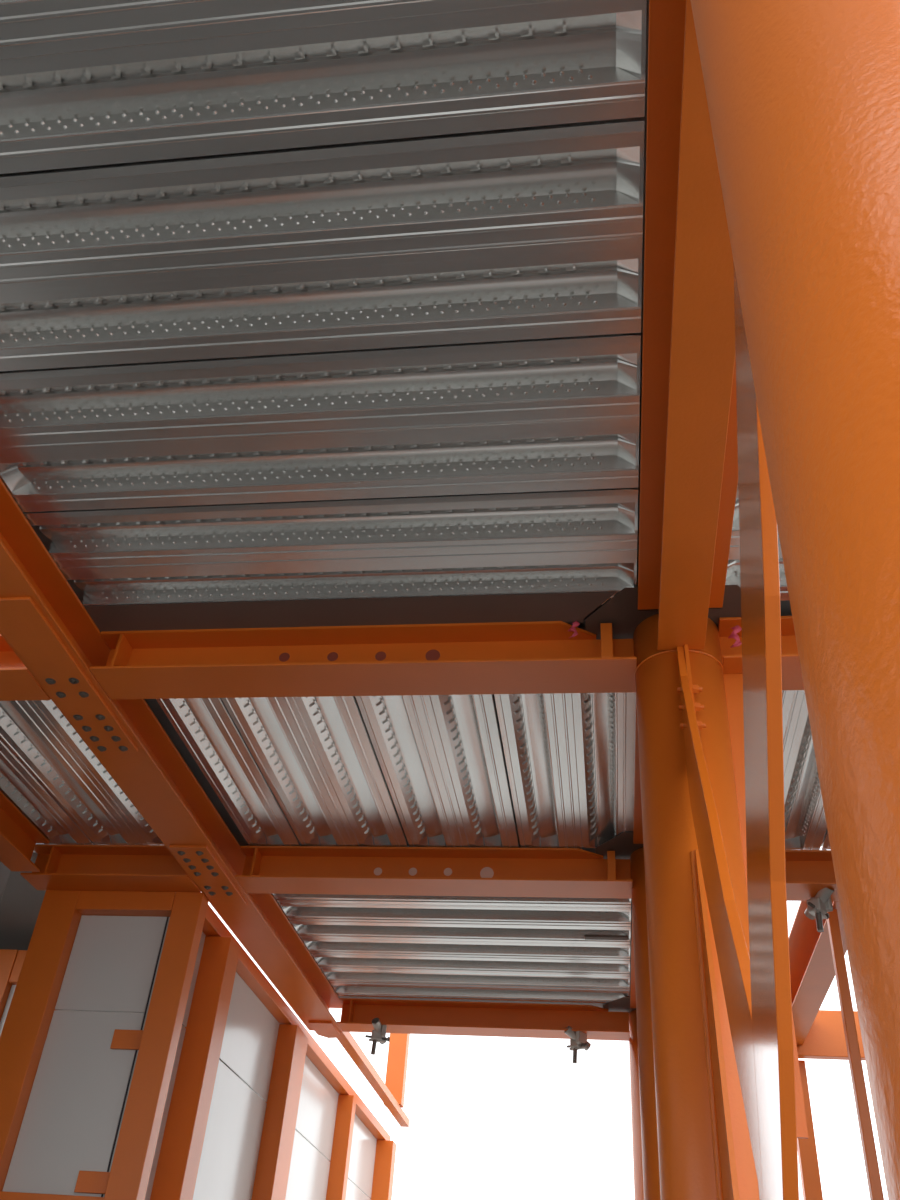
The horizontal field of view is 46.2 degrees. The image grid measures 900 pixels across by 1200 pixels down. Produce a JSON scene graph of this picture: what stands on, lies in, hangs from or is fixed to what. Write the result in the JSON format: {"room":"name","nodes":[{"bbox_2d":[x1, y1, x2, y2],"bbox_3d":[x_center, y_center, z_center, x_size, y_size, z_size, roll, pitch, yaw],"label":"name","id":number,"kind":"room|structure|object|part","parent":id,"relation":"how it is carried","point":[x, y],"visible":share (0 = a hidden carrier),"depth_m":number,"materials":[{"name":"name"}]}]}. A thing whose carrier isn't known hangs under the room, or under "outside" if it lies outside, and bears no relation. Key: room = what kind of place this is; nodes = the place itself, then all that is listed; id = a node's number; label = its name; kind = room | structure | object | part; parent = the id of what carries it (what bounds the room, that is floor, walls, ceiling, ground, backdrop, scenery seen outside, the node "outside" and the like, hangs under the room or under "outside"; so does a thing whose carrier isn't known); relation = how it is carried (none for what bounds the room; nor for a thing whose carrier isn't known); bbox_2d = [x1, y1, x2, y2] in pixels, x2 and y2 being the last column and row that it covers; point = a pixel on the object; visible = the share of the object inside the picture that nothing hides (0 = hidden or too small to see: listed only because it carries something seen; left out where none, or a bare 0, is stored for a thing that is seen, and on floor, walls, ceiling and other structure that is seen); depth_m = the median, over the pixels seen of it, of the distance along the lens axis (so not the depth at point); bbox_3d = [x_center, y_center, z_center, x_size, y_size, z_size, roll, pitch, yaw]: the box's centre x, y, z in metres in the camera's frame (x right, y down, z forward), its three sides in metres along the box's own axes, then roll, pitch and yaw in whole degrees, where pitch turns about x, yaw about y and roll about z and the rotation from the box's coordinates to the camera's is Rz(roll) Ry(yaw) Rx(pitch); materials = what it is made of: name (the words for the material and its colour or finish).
{"room":"construction site","nodes":[
{"label":"construction site","id":0,"kind":"room"},
{"bbox_2d":[0,861,10,900],"bbox_3d":[-2.949,2.581,4.429,0.100,4.150,1.920,-1,-38,8],"label":"wall","id":1,"kind":"structure","parent":0,"point":[4,871],"depth_m":6.28,"materials":[{"name":"concrete"}]},
{"bbox_2d":[0,843,105,949],"bbox_3d":[-2.867,2.361,7.664,2.440,0.140,2.790,-1,-38,8],"label":"ceiling","id":2,"kind":"structure","parent":0,"point":[20,903],"depth_m":7.28,"materials":[{"name":"metal"}]},
{"bbox_2d":[348,1114,376,1198],"bbox_3d":[-0.906,5.296,10.146,0.030,0.544,1.756,-1,-38,8],"label":"wall panel","id":3,"kind":"object","parent":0,"point":[363,1147],"visible":0.44,"depth_m":10.34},
{"bbox_2d":[383,1033,409,1107],"bbox_3d":[-0.513,4.471,10.713,0.180,1.228,0.150,-1,-38,8],"label":"post","id":4,"kind":"object","parent":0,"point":[396,1071],"visible":0.44,"depth_m":10.50,"materials":[{"name":"orange metal"}]},
{"bbox_2d":[0,0,826,1007],"bbox_3d":[0.050,0.568,5.032,5.950,0.140,8.350,-1,-38,8],"label":"concrete slab","id":5,"kind":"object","parent":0,"point":[46,541],"depth_m":4.26,"materials":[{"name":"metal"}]},
{"bbox_3d":[-1.677,2.412,0.555,6.800,0.150,11.400,-1,-38,8],"label":"floor","id":6,"kind":"structure","parent":0,"visible":0},
{"bbox_2d":[0,949,18,1020],"bbox_3d":[-3.318,4.105,6.330,0.235,4.020,0.100,-1,-38,8],"label":"post","id":7,"kind":"object","parent":6,"relation":"on","point":[7,956],"visible":0.63,"depth_m":7.41,"materials":[{"name":"orange metal"}]},
{"bbox_2d":[9,950,26,984],"bbox_3d":[-2.498,2.590,7.391,1.163,0.225,0.080,-1,-38,8],"label":"header","id":8,"kind":"object","parent":7,"relation":"attached to","point":[21,954],"visible":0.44,"depth_m":7.43,"materials":[{"name":"orange paint"}]},
{"bbox_2d":[0,985,125,1035],"bbox_3d":[-2.517,2.880,7.193,1.160,0.473,0.022,-1,-38,8],"label":"wall panel","id":9,"kind":"object","parent":7,"relation":"attached to","point":[13,987],"visible":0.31,"depth_m":7.31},
{"bbox_2d":[0,890,81,1190],"bbox_3d":[-2.402,3.295,5.086,0.215,3.900,0.150,-1,-38,8],"label":"post","id":10,"kind":"object","parent":6,"relation":"on","point":[27,1023],"visible":0.76,"depth_m":5.81,"materials":[{"name":"orange metal"}]},
{"bbox_2d":[55,915,166,1012],"bbox_3d":[-1.922,2.067,6.013,0.528,0.539,0.024,-1,-38,8],"label":"wall panel","id":11,"kind":"object","parent":10,"relation":"attached to","point":[111,966],"visible":1,"depth_m":5.99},
{"bbox_2d":[74,892,208,1199],"bbox_3d":[-1.726,3.266,4.977,0.362,3.900,0.116,-1,-38,8],"label":"post","id":12,"kind":"object","parent":6,"relation":"on","point":[128,1176],"depth_m":5.57,"materials":[{"name":"orange metal"}]},
{"bbox_2d":[0,1191,103,1199],"bbox_3d":[-1.987,3.034,5.190,0.586,0.192,0.036,-1,-38,8],"label":"sill","id":13,"kind":"structure","parent":12,"relation":"attached to","point":[4,1195],"depth_m":5.23,"materials":[{"name":"orange paint"}]},
{"bbox_2d":[2,1010,143,1196],"bbox_3d":[-1.977,2.715,5.512,0.528,1.091,0.024,-1,-38,8],"label":"wall panel","id":14,"kind":"object","parent":12,"relation":"attached to","point":[69,1125],"visible":1,"depth_m":5.55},
{"bbox_2d":[101,917,168,1196],"bbox_3d":[-1.692,2.492,5.639,0.010,1.636,0.015,-1,-38,8],"label":"strip","id":15,"kind":"object","parent":14,"relation":"attached to","point":[167,917],"visible":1,"depth_m":5.65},
{"bbox_2d":[20,844,200,891],"bbox_3d":[-1.953,1.563,6.147,1.014,0.187,0.232,-1,-38,8],"label":"cross beam","id":16,"kind":"structure","parent":12,"relation":"on","point":[146,868],"depth_m":6.13,"materials":[{"name":"orange metal"}]},
{"bbox_2d":[75,891,175,916],"bbox_3d":[-1.879,1.781,6.175,0.586,0.112,0.120,-1,-38,8],"label":"header","id":17,"kind":"object","parent":12,"relation":"attached to","point":[97,903],"visible":0.76,"depth_m":6.13,"materials":[{"name":"orange paint"}]},
{"bbox_3d":[-1.664,2.493,5.638,0.046,1.636,0.021,-1,-38,8],"label":"edge strip","id":18,"kind":"part","parent":12,"relation":"part of","materials":[{"name":"orange metal"}]},
{"bbox_2d":[150,936,239,1199],"bbox_3d":[-1.542,3.633,5.373,0.183,3.830,0.200,-1,-38,8],"label":"post","id":19,"kind":"object","parent":6,"relation":"on","point":[177,1168],"visible":1,"depth_m":6.00,"materials":[{"name":"orange metal"}]},
{"bbox_2d":[145,1025,185,1199],"bbox_3d":[-1.681,3.671,5.006,0.030,3.262,0.356,-1,-38,8],"label":"wall panel","id":20,"kind":"object","parent":19,"relation":"attached to","point":[183,1029],"visible":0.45,"depth_m":5.82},
{"bbox_2d":[182,932,205,1026],"bbox_3d":[-1.554,2.164,6.173,0.030,0.544,0.356,-1,-38,8],"label":"wall panel","id":21,"kind":"object","parent":19,"relation":"attached to","point":[196,968],"visible":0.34,"depth_m":6.27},
{"bbox_2d":[202,905,390,1139],"bbox_3d":[-1.097,3.781,8.727,0.110,0.082,6.440,-1,-38,8],"label":"header","id":22,"kind":"object","parent":19,"relation":"on","point":[247,969],"visible":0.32,"depth_m":7.76,"materials":[{"name":"orange paint"}]},
{"bbox_2d":[630,847,660,1199],"bbox_3d":[1.015,3.020,4.514,0.500,4.087,0.500,-1,-38,8],"label":"round column","id":23,"kind":"structure","parent":6,"relation":"on","point":[649,1135],"depth_m":5.13,"materials":[{"name":"orange metal"}]},
{"bbox_2d":[235,846,632,898],"bbox_3d":[-0.098,1.515,5.883,2.192,0.187,0.232,-1,-38,8],"label":"cross beam","id":24,"kind":"structure","parent":23,"relation":"attached to","point":[339,870],"depth_m":5.86,"materials":[{"name":"orange metal"}]},
{"bbox_2d":[221,696,407,846],"bbox_3d":[-0.652,0.796,5.221,0.613,0.062,1.855,-1,-38,8],"label":"sheet","id":25,"kind":"object","parent":24,"relation":"on","point":[316,756],"visible":0.76,"depth_m":5.25,"materials":[{"name":"silver metal"}]},
{"bbox_2d":[596,832,642,858],"bbox_3d":[1.149,1.373,5.720,0.710,0.002,0.511,-1,-38,8],"label":"plate","id":26,"kind":"object","parent":23,"relation":"on","point":[623,846],"visible":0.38,"depth_m":5.69,"materials":[{"name":"black metal"}]},
{"bbox_2d":[785,850,838,900],"bbox_3d":[1.798,1.465,5.613,1.000,0.187,0.232,-1,-38,8],"label":"cross beam","id":27,"kind":"structure","parent":23,"relation":"attached to","point":[808,872],"depth_m":5.59,"materials":[{"name":"orange metal"}]},
{"bbox_2d":[789,901,846,1044],"bbox_3d":[2.308,2.340,6.686,0.360,0.187,2.642,-1,-38,8],"label":"girder","id":28,"kind":"object","parent":27,"relation":"attached to","point":[812,971],"visible":0.38,"depth_m":6.60,"materials":[{"name":"orange metal"}]},
{"bbox_2d":[804,887,833,931],"bbox_3d":[1.933,1.617,5.504,0.146,0.244,0.192,-2,-38,9],"label":"clamp","id":29,"kind":"object","parent":27,"relation":"attached to","point":[818,906],"visible":0.94,"depth_m":5.49,"materials":[{"name":"metal"}]},
{"bbox_2d":[821,830,830,849],"bbox_3d":[2.149,0.723,4.822,0.613,0.062,1.855,-1,-38,8],"label":"sheet","id":30,"kind":"object","parent":27,"relation":"on","point":[826,844],"visible":0.02,"depth_m":5.51,"materials":[{"name":"silver metal"}]},
{"bbox_2d":[633,613,807,1199],"bbox_3d":[0.734,1.635,2.756,0.510,4.087,0.887,-1,-38,8],"label":"round column","id":31,"kind":"structure","parent":6,"relation":"on","point":[705,1152],"depth_m":3.32,"materials":[{"name":"orange metal"}]},
{"bbox_2d":[89,621,636,698],"bbox_3d":[-0.360,0.248,4.276,2.192,0.187,0.232,-1,-38,8],"label":"cross beam","id":32,"kind":"structure","parent":31,"relation":"attached to","point":[537,657],"depth_m":4.24,"materials":[{"name":"orange metal"}]},
{"bbox_2d":[0,479,342,1037],"bbox_3d":[-1.480,0.771,5.051,0.262,0.214,8.440,-1,-38,8],"label":"girder","id":33,"kind":"object","parent":32,"relation":"attached to","point":[43,620],"visible":1,"depth_m":4.96,"materials":[{"name":"orange metal"}]},
{"bbox_2d":[0,634,50,700],"bbox_3d":[-2.241,0.297,4.544,1.067,0.187,0.232,-1,-38,8],"label":"cross beam","id":34,"kind":"structure","parent":33,"relation":"attached to","point":[17,683],"depth_m":4.46,"materials":[{"name":"orange metal"}]},
{"bbox_2d":[0,791,49,871],"bbox_3d":[-2.534,0.932,5.395,0.175,0.187,1.785,-1,-38,8],"label":"girder","id":35,"kind":"object","parent":34,"relation":"attached to","point":[19,836],"visible":1,"depth_m":5.91,"materials":[{"name":"orange metal"}]},
{"bbox_2d":[0,740,92,844],"bbox_3d":[-2.344,0.840,5.462,0.303,0.062,1.855,-1,-38,8],"label":"sheet","id":36,"kind":"object","parent":34,"relation":"on","point":[17,784],"visible":1,"depth_m":5.80,"materials":[{"name":"silver metal"}]},
{"bbox_2d":[0,700,163,844],"bbox_3d":[-1.884,0.828,5.396,0.613,0.062,1.855,-1,-38,8],"label":"sheet","id":37,"kind":"object","parent":34,"relation":"on","point":[36,732],"visible":0.44,"depth_m":5.47,"materials":[{"name":"silver metal"}]},
{"bbox_3d":[-1.589,0.342,4.366,0.206,0.014,1.127,-1,-38,8],"label":"splice plate","id":38,"kind":"part","parent":33,"relation":"part of","materials":[{"name":"orange paint"}]},
{"bbox_3d":[-1.339,1.546,5.893,0.206,0.014,0.782,-1,-38,8],"label":"splice plate","id":39,"kind":"part","parent":33,"relation":"part of","materials":[{"name":"orange paint"}]},
{"bbox_2d":[0,334,640,511],"bbox_3d":[-0.502,-0.560,3.454,2.210,0.062,0.631,-1,-38,8],"label":"sheet","id":40,"kind":"object","parent":33,"relation":"on","point":[551,414],"visible":1,"depth_m":3.43,"materials":[{"name":"silver metal"}]},
{"bbox_2d":[0,120,643,370],"bbox_3d":[-0.584,-0.952,2.957,2.210,0.062,0.631,-1,-38,8],"label":"sheet","id":41,"kind":"object","parent":33,"relation":"on","point":[533,233],"visible":1,"depth_m":2.90,"materials":[{"name":"silver metal"}]},
{"bbox_2d":[0,0,646,173],"bbox_3d":[-0.665,-1.344,2.460,2.210,0.062,0.631,-1,-38,8],"label":"sheet","id":42,"kind":"object","parent":33,"relation":"on","point":[84,83],"visible":1,"depth_m":2.52,"materials":[{"name":"silver metal"}]},
{"bbox_3d":[-0.957,3.312,8.130,0.180,0.016,0.390,-1,-38,8],"label":"plate","id":43,"kind":"part","parent":33,"relation":"part of","materials":[{"name":"orange paint"}]},
{"bbox_2d":[23,488,637,605],"bbox_3d":[-0.421,-0.168,3.951,2.210,0.062,0.631,-1,-38,8],"label":"sheet","id":44,"kind":"object","parent":33,"relation":"on","point":[566,541],"visible":1,"depth_m":3.90,"materials":[{"name":"silver metal"}]},
{"bbox_2d":[337,1031,408,1126],"bbox_3d":[-0.665,4.330,9.482,0.084,0.070,3.280,-1,-38,8],"label":"rail","id":45,"kind":"object","parent":33,"relation":"attached to","point":[346,1039],"visible":0.76,"depth_m":9.26,"materials":[{"name":"orange metal"}]},
{"bbox_2d":[272,894,630,907],"bbox_3d":[-0.040,1.676,6.290,2.210,0.062,0.605,-1,-38,8],"label":"sheet","id":46,"kind":"object","parent":33,"relation":"on","point":[285,898],"visible":0.06,"depth_m":6.46,"materials":[{"name":"silver metal"}]},
{"bbox_2d":[277,902,630,943],"bbox_3d":[0.038,2.058,6.762,2.210,0.076,0.605,-1,-38,8],"label":"sheet","id":47,"kind":"object","parent":33,"relation":"on","point":[540,924],"depth_m":6.77,"materials":[{"name":"silver metal"}]},
{"bbox_3d":[0.997,2.154,6.731,0.273,0.014,0.055,-1,-38,8],"label":"dark strip","id":48,"kind":"part","parent":47,"relation":"part of","materials":[{"name":"silver metal"}]},
{"bbox_2d":[300,938,629,975],"bbox_3d":[0.116,2.428,7.243,2.210,0.062,0.605,-1,-38,8],"label":"sheet","id":49,"kind":"object","parent":33,"relation":"on","point":[328,953],"visible":0.99,"depth_m":7.26,"materials":[{"name":"silver metal"}]},
{"bbox_2d":[321,969,629,1002],"bbox_3d":[0.194,2.804,7.720,2.210,0.062,0.605,-1,-38,8],"label":"sheet","id":50,"kind":"object","parent":33,"relation":"on","point":[345,982],"visible":1,"depth_m":7.73,"materials":[{"name":"silver metal"}]},
{"bbox_2d":[156,698,300,845],"bbox_3d":[-1.112,0.808,5.286,0.303,0.062,1.855,-1,-38,8],"label":"sheet","id":51,"kind":"object","parent":32,"relation":"on","point":[205,726],"visible":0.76,"depth_m":5.31,"materials":[{"name":"silver metal"}]},
{"bbox_2d":[84,592,615,631],"bbox_3d":[-0.416,0.053,4.185,2.132,0.001,0.185,-1,-38,8],"label":"plate","id":52,"kind":"object","parent":32,"relation":"on","point":[564,607],"visible":1,"depth_m":4.18,"materials":[{"name":"grey metal"}]},
{"bbox_2d":[568,621,579,637],"bbox_3d":[0.482,0.115,4.101,0.048,0.072,0.026,-1,-38,8],"label":"scrap","id":53,"kind":"object","parent":52,"relation":"hanging from","point":[575,624],"visible":1,"depth_m":4.10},
{"bbox_2d":[355,694,518,847],"bbox_3d":[-0.038,0.780,5.133,0.613,0.062,1.855,-1,-38,8],"label":"sheet","id":54,"kind":"object","parent":32,"relation":"on","point":[440,757],"visible":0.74,"depth_m":5.16,"materials":[{"name":"silver metal"}]},
{"bbox_2d":[494,692,635,848],"bbox_3d":[0.575,0.764,5.046,0.613,0.062,1.855,-1,-38,8],"label":"sheet","id":55,"kind":"object","parent":32,"relation":"on","point":[570,757],"visible":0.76,"depth_m":5.07,"materials":[{"name":"silver metal"}]},
{"bbox_2d":[585,587,658,638],"bbox_3d":[0.662,0.054,4.069,0.279,0.005,0.325,-1,-38,8],"label":"plate","id":56,"kind":"object","parent":31,"relation":"on","point":[622,614],"depth_m":4.08,"materials":[{"name":"grey metal"}]},
{"bbox_2d":[633,704,642,843],"bbox_3d":[1.022,0.850,4.902,0.315,0.187,1.720,-1,-38,8],"label":"girder","id":57,"kind":"object","parent":31,"relation":"attached to","point":[638,829],"visible":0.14,"depth_m":5.23,"materials":[{"name":"orange metal"}]},
{"bbox_2d":[708,585,740,626],"bbox_3d":[1.042,0.024,3.989,0.122,0.005,0.254,-1,-38,8],"label":"plate","id":58,"kind":"object","parent":31,"relation":"on","point":[731,607],"depth_m":3.99,"materials":[{"name":"metal"}]},
{"bbox_2d":[677,260,798,1199],"bbox_3d":[0.566,0.891,1.776,0.026,3.999,2.485,-1,-38,8],"label":"v-brace","id":59,"kind":"object","parent":31,"relation":"attached to","point":[756,987],"visible":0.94,"depth_m":1.91,"materials":[{"name":"orange paint"}]},
{"bbox_3d":[0.712,0.704,2.828,0.026,2.158,1.040,-1,-38,8],"label":"arm","id":60,"kind":"part","parent":59,"relation":"part of","materials":[{"name":"orange paint"}]},
{"bbox_3d":[0.567,-0.007,1.942,0.026,2.379,1.640,-1,-38,8],"label":"arm","id":61,"kind":"part","parent":59,"relation":"part of","materials":[{"name":"orange paint"}]},
{"bbox_2d":[718,616,803,689],"bbox_3d":[1.536,0.198,4.006,1.000,0.187,0.232,-1,-38,8],"label":"cross beam","id":62,"kind":"structure","parent":31,"relation":"attached to","point":[792,679],"depth_m":4.04,"materials":[{"name":"orange metal"}]},
{"bbox_2d":[728,625,741,647],"bbox_3d":[1.076,0.138,3.977,0.057,0.094,0.026,-1,-38,8],"label":"scrap","id":63,"kind":"object","parent":62,"relation":"hanging from","point":[736,629],"visible":0.94,"depth_m":3.98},
{"bbox_2d":[782,690,826,849],"bbox_3d":[1.535,0.739,4.909,0.613,0.062,1.855,-1,-38,8],"label":"sheet","id":64,"kind":"object","parent":62,"relation":"on","point":[805,820],"visible":0.17,"depth_m":5.07,"materials":[{"name":"silver metal"}]},
{"bbox_3d":[1.026,0.915,3.524,0.110,1.599,0.014,-1,-38,8],"label":"plate","id":65,"kind":"part","parent":31,"relation":"part of","materials":[{"name":"orange paint"}]},
{"bbox_2d":[691,0,899,1199],"bbox_3d":[0.381,0.061,0.609,0.500,3.899,0.500,-1,-38,8],"label":"round column","id":66,"kind":"structure","parent":6,"relation":"on","point":[803,96],"depth_m":0.69,"materials":[{"name":"orange metal"}]},
{"bbox_2d":[638,0,737,649],"bbox_3d":[0.661,-0.892,2.693,0.315,0.187,3.268,-1,-38,8],"label":"girder","id":67,"kind":"object","parent":66,"relation":"on","point":[689,456],"visible":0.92,"depth_m":2.91,"materials":[{"name":"orange metal"}]},
{"bbox_2d":[725,485,788,600],"bbox_3d":[1.367,-0.215,3.696,0.825,0.062,0.631,-1,-38,8],"label":"sheet","id":68,"kind":"object","parent":67,"relation":"on","point":[733,569],"visible":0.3,"depth_m":3.83,"materials":[{"name":"silver metal"}]},
{"bbox_2d":[827,909,883,1199],"bbox_3d":[1.929,3.214,4.508,0.050,3.895,0.060,-1,-38,8],"label":"post","id":69,"kind":"object","parent":6,"relation":"on","point":[855,1063],"visible":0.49,"depth_m":5.20,"materials":[{"name":"orange metal"}]},
{"label":"outside","id":70,"kind":"structure","parent":0,"visible":0},
{"bbox_3d":[1.147,7.604,6.656,120.000,0.190,140.000,-1,-38,8],"label":"ground","id":71,"kind":"structure","parent":70,"visible":0},
{"bbox_2d":[251,1024,307,1199],"bbox_3d":[-1.318,4.779,6.827,0.158,3.830,0.350,-1,-38,8],"label":"post","id":72,"kind":"object","parent":71,"relation":"on","point":[278,1132],"visible":1,"depth_m":7.54,"materials":[{"name":"orange metal"}]},
{"bbox_2d":[193,1060,266,1199],"bbox_3d":[-1.532,4.393,5.921,0.030,3.262,1.586,-1,-38,8],"label":"wall panel","id":73,"kind":"object","parent":72,"relation":"attached to","point":[232,1139],"visible":0.55,"depth_m":6.80,"materials":[{"name":"white"}]},
{"bbox_2d":[219,972,278,1101],"bbox_3d":[-1.405,2.886,7.089,0.030,0.544,1.586,-1,-38,8],"label":"wall panel","id":74,"kind":"object","parent":72,"relation":"attached to","point":[248,1047],"visible":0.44,"depth_m":7.21,"materials":[{"name":"white"}]},
{"bbox_2d":[285,1130,329,1199],"bbox_3d":[-1.275,5.637,7.498,0.030,3.262,1.756,-1,-38,8],"label":"wall panel","id":75,"kind":"object","parent":72,"relation":"attached to","point":[308,1177],"visible":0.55,"depth_m":8.46,"materials":[{"name":"white"}]},
{"bbox_2d":[295,1056,338,1160],"bbox_3d":[-1.147,4.129,8.666,0.030,0.544,1.756,-1,-38,8],"label":"wall panel","id":76,"kind":"object","parent":72,"relation":"attached to","point":[317,1109],"visible":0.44,"depth_m":8.81,"materials":[{"name":"white"}]},
{"bbox_2d":[326,1095,356,1199],"bbox_3d":[-1.063,6.010,8.389,0.158,3.830,0.140,-1,-38,8],"label":"post","id":77,"kind":"object","parent":71,"relation":"on","point":[346,1106],"visible":1,"depth_m":9.24,"materials":[{"name":"orange metal"}]},
{"bbox_2d":[345,1179,370,1199],"bbox_3d":[-1.033,6.803,8.978,0.030,3.262,1.756,-1,-38,8],"label":"wall panel","id":78,"kind":"object","parent":77,"relation":"attached to","point":[353,1192],"visible":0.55,"depth_m":9.96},
{"bbox_2d":[371,1140,395,1199],"bbox_3d":[-0.799,7.195,9.890,0.195,3.830,0.200,-1,-38,8],"label":"post","id":79,"kind":"object","parent":71,"relation":"on","point":[384,1165],"visible":1,"depth_m":10.82,"materials":[{"name":"orange metal"}]},
{"bbox_2d":[629,1010,643,1199],"bbox_3d":[1.371,4.740,6.695,0.500,4.087,0.500,-1,-38,8],"label":"round column","id":80,"kind":"structure","parent":71,"relation":"on","point":[633,1042],"depth_m":7.48,"materials":[{"name":"orange metal"}]},
{"bbox_2d":[337,998,629,1040],"bbox_3d":[0.245,3.173,7.986,2.192,0.187,0.220,-1,-38,8],"label":"cross beam","id":81,"kind":"structure","parent":80,"relation":"attached to","point":[495,1019],"depth_m":7.97,"materials":[{"name":"orange metal"}]},
{"bbox_2d":[365,1018,389,1054],"bbox_3d":[-0.536,3.288,7.930,0.192,0.244,0.146,29,-44,-28],"label":"clamp","id":82,"kind":"object","parent":81,"relation":"attached to","point":[378,1034],"visible":1,"depth_m":7.91,"materials":[{"name":"metal"}]},
{"bbox_2d":[564,1026,590,1063],"bbox_3d":[0.937,3.264,7.738,0.192,0.244,0.146,-1,-38,8],"label":"clamp","id":83,"kind":"object","parent":81,"relation":"attached to","point":[578,1041],"visible":1,"depth_m":7.73,"materials":[{"name":"metal"}]},
{"bbox_2d":[603,997,635,1011],"bbox_3d":[1.492,3.031,7.823,0.710,0.002,0.511,-1,-38,8],"label":"plate","id":84,"kind":"object","parent":80,"relation":"on","point":[622,1004],"visible":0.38,"depth_m":7.82,"materials":[{"name":"metal"}]},
{"bbox_2d":[630,916,635,1007],"bbox_3d":[1.331,2.345,6.799,0.315,0.187,2.470,-1,-38,8],"label":"girder","id":85,"kind":"object","parent":80,"relation":"attached to","point":[632,988],"visible":0.14,"depth_m":7.29,"materials":[{"name":"orange metal"}]},
{"bbox_2d":[797,1010,865,1060],"bbox_3d":[3.025,3.167,7.666,2.740,0.325,0.080,-1,-38,8],"label":"fascia beam","id":86,"kind":"structure","parent":80,"relation":"attached to","point":[825,1039],"depth_m":7.65,"materials":[{"name":"orange metal"}]},
{"bbox_2d":[797,1060,822,1199],"bbox_3d":[2.403,4.886,6.553,0.115,3.820,0.100,-1,-38,8],"label":"post","id":87,"kind":"object","parent":71,"relation":"on","point":[806,1148],"visible":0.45,"depth_m":7.30,"materials":[{"name":"orange metal"}]}
]}

